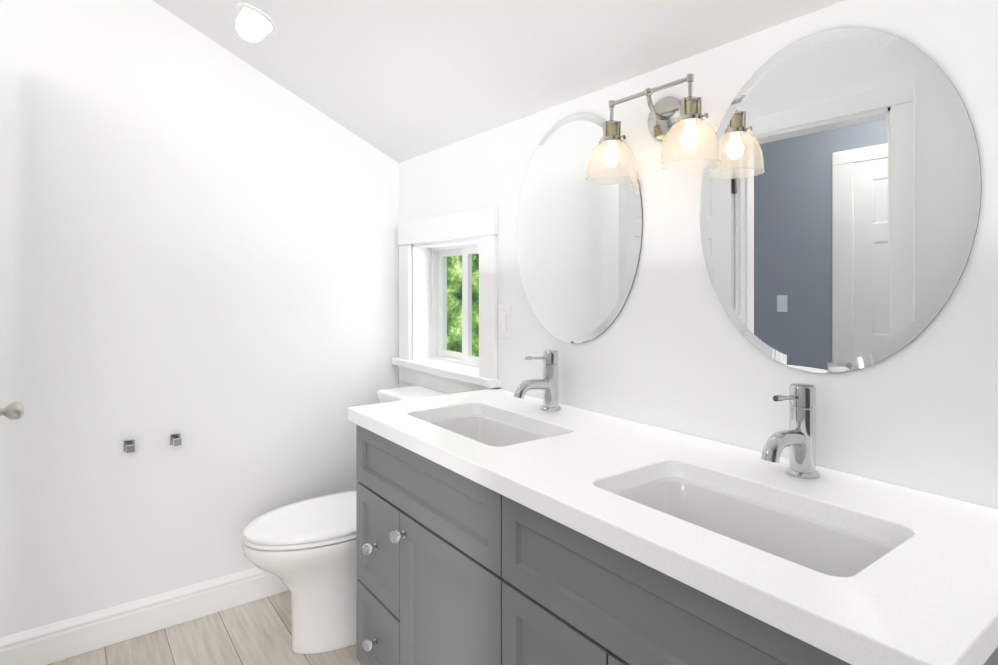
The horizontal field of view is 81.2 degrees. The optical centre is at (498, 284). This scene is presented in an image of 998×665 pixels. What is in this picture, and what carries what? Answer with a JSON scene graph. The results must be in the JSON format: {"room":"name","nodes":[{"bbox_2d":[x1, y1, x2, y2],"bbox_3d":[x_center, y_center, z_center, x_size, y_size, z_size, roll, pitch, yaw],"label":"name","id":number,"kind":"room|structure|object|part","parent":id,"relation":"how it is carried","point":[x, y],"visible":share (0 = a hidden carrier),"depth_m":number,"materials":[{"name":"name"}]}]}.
{"room":"bathroom","nodes":[
{"label":"bathroom","id":0,"kind":"room"},
{"bbox_2d":[0,0,398,637],"bbox_3d":[-1.123,-0.015,2.368,1.820,2.670,0.120,0,0,-37],"label":"wall","id":1,"kind":"structure","parent":0,"point":[198,244],"depth_m":2.19,"materials":[{"name":"white paint"}]},
{"bbox_2d":[0,567,288,664],"bbox_3d":[-1.095,1.225,2.306,1.550,0.128,0.014,0,0,-37],"label":"baseboard","id":2,"kind":"structure","parent":1,"relation":"attached to","point":[61,640],"depth_m":2.12,"materials":[{"name":"white paint"}]},
{"bbox_2d":[123,433,181,452],"bbox_3d":[-1.272,0.588,2.145,0.183,0.040,0.062,0,0,-37],"label":"paper holder","id":3,"kind":"object","parent":1,"relation":"attached to","point":[129,445],"visible":1,"depth_m":2.13,"materials":[{"name":"silver metal"}]},
{"bbox_2d":[47,590,360,664],"bbox_3d":[-0.665,1.320,0.767,2.990,0.060,4.820,0,0,-37],"label":"floor","id":4,"kind":"structure","parent":0,"point":[258,632],"depth_m":2.08,"materials":[{"name":"brown wood"}]},
{"bbox_2d":[242,385,447,653],"bbox_3d":[-0.542,0.867,2.189,0.788,0.843,0.430,0,0,-37],"label":"toilet","id":5,"kind":"object","parent":4,"relation":"on","point":[304,551],"visible":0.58,"depth_m":2.03,"materials":[{"name":"white ceramic"}]},
{"bbox_3d":[-0.609,0.851,2.139,0.622,0.041,0.379,0,0,-37],"label":"seat lid","id":6,"kind":"part","parent":5,"relation":"part of","materials":[{"name":"white plastic"}]},
{"bbox_3d":[-0.582,1.080,2.159,0.689,0.417,0.375,0,0,-37],"label":"bowl","id":7,"kind":"part","parent":5,"relation":"part of","materials":[{"name":"white ceramic"}]},
{"bbox_3d":[-0.312,0.815,2.359,0.216,0.739,0.430,0,0,-37],"label":"tank","id":8,"kind":"part","parent":5,"relation":"part of","materials":[{"name":"white ceramic"}]},
{"bbox_2d":[348,418,997,664],"bbox_3d":[0.208,0.855,1.348,0.586,0.869,1.500,0,0,-37],"label":"bathroom vanity","id":9,"kind":"object","parent":4,"relation":"on","point":[497,526],"depth_m":1.18,"materials":[{"name":"grey wood"}]},
{"bbox_2d":[348,388,997,664],"bbox_3d":[0.216,0.400,1.354,0.570,0.040,1.524,0,0,-37],"label":"countertop","id":10,"kind":"structure","parent":9,"relation":"on","point":[930,597],"depth_m":0.95,"materials":[{"name":"white stone"}]},
{"bbox_2d":[428,410,551,445],"bbox_3d":[-0.038,0.489,1.616,0.305,0.162,0.504,0,0,-37],"label":"sink","id":11,"kind":"object","parent":10,"relation":"in","point":[492,428],"depth_m":1.80,"materials":[{"name":"white ceramic"}]},
{"bbox_2d":[512,350,567,409],"bbox_3d":[0.114,0.290,1.739,0.170,0.178,0.062,0,0,-37],"label":"faucet","id":12,"kind":"object","parent":10,"relation":"on","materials":[{"name":"silver metal"}]},
{"bbox_2d":[612,470,895,573],"bbox_3d":[0.411,0.489,1.009,0.305,0.162,0.504,0,0,-37],"label":"sink","id":13,"kind":"object","parent":10,"relation":"in","point":[827,543],"depth_m":1.10,"materials":[{"name":"white ceramic"}]},
{"bbox_2d":[756,383,827,481],"bbox_3d":[0.563,0.290,1.132,0.170,0.178,0.062,0,0,-37],"label":"faucet","id":14,"kind":"object","parent":10,"relation":"on","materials":[{"name":"silver metal"}]},
{"bbox_2d":[152,0,844,162],"bbox_3d":[0.044,-0.993,0.800,1.830,0.989,4.030,0,0,-37],"label":"ceiling","id":15,"kind":"structure","parent":0,"point":[399,81],"depth_m":1.84,"materials":[{"name":"white paint"}]},
{"bbox_2d":[236,3,277,36],"bbox_3d":[-0.844,-0.921,2.033,0.137,0.068,0.150,0,0,-37],"label":"recessed light","id":16,"kind":"object","parent":15,"relation":"in","point":[240,7],"depth_m":2.03,"materials":[{"name":"white paint"}]},
{"bbox_3d":[-0.845,-0.920,2.033,0.096,0.046,0.106,0,0,-37],"label":"recessed ceiling light lens","id":17,"kind":"part","parent":16,"relation":"part of","materials":[{"name":"white plastic"}]},
{"bbox_2d":[399,0,997,509],"bbox_3d":[0.711,0.305,1.294,0.150,2.030,4.030,0,0,-37],"label":"wall","id":18,"kind":"structure","parent":0,"point":[671,348],"depth_m":1.39,"materials":[{"name":"white paint"}]},
{"bbox_2d":[392,207,500,393],"bbox_3d":[-0.188,0.085,2.471,0.195,0.735,0.798,0,0,-37],"label":"window","id":19,"kind":"structure","parent":18,"relation":"in","point":[446,376],"depth_m":2.51,"materials":[{"name":"white paint"}]},
{"bbox_3d":[-0.132,0.089,2.512,0.055,0.514,0.538,0,0,-37],"label":"window frame sash","id":20,"kind":"part","parent":19,"relation":"part of","materials":[{"name":"white wood"}]},
{"bbox_2d":[498,306,510,338],"bbox_3d":[0.018,0.136,2.096,0.010,0.116,0.070,0,0,-37],"label":"light switch","id":21,"kind":"object","parent":18,"relation":"attached to","point":[504,321],"visible":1,"depth_m":2.09,"materials":[{"name":"white plastic"}]},
{"bbox_2d":[516,113,642,343],"bbox_3d":[0.226,-0.171,1.814,0.005,0.712,0.554,0,0,-37],"label":"mirror","id":22,"kind":"object","parent":18,"relation":"attached to","point":[579,239],"visible":0.94,"depth_m":1.79,"materials":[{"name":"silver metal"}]},
{"bbox_2d":[585,74,721,184],"bbox_3d":[0.385,-0.384,1.466,0.168,0.214,0.382,0,0,-37],"label":"sconce","id":23,"kind":"object","parent":18,"relation":"attached to","point":[669,117],"visible":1,"depth_m":1.49,"materials":[{"name":"glass"}]},
{"bbox_2d":[606,100,697,135],"bbox_3d":[0.373,-0.405,1.456,0.043,0.039,0.287,0,0,-37],"label":"socket","id":24,"kind":"object","parent":23,"relation":"attached to","point":[688,109],"depth_m":1.35,"materials":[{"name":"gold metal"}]},
{"bbox_3d":[0.373,-0.334,1.456,0.138,0.114,0.382,0,0,-37],"label":"lamp shade","id":25,"kind":"part","parent":23,"relation":"part of","materials":[{"name":"clear glass"}]},
{"bbox_2d":[700,27,981,373],"bbox_3d":[0.664,-0.170,1.224,0.005,0.712,0.554,0,0,-37],"label":"mirror","id":26,"kind":"object","parent":18,"relation":"attached to","point":[840,203],"visible":0.94,"depth_m":1.18,"materials":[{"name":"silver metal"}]},
{"bbox_3d":[-1.074,0.285,0.874,0.120,2.070,0.700,0,0,-37],"label":"door frame","id":27,"kind":"structure","parent":0,"visible":0},
{"label":"door leaf","id":28,"kind":"structure","parent":27,"relation":"attached to","visible":0},
{"bbox_2d":[0,402,23,419],"bbox_3d":[-1.530,0.384,1.749,0.169,0.062,0.103,0,0,-33],"label":"handle","id":29,"kind":"object","parent":28,"relation":"attached to","point":[13,411],"visible":1,"depth_m":1.75,"materials":[{"name":"silver metal"}]},
{"label":"outside","id":30,"kind":"structure","parent":0,"visible":0},
{"bbox_2d":[447,254,478,356],"bbox_3d":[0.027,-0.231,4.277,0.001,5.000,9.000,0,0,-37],"label":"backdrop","id":31,"kind":"structure","parent":30,"point":[453,265],"depth_m":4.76,"materials":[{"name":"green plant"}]}
]}

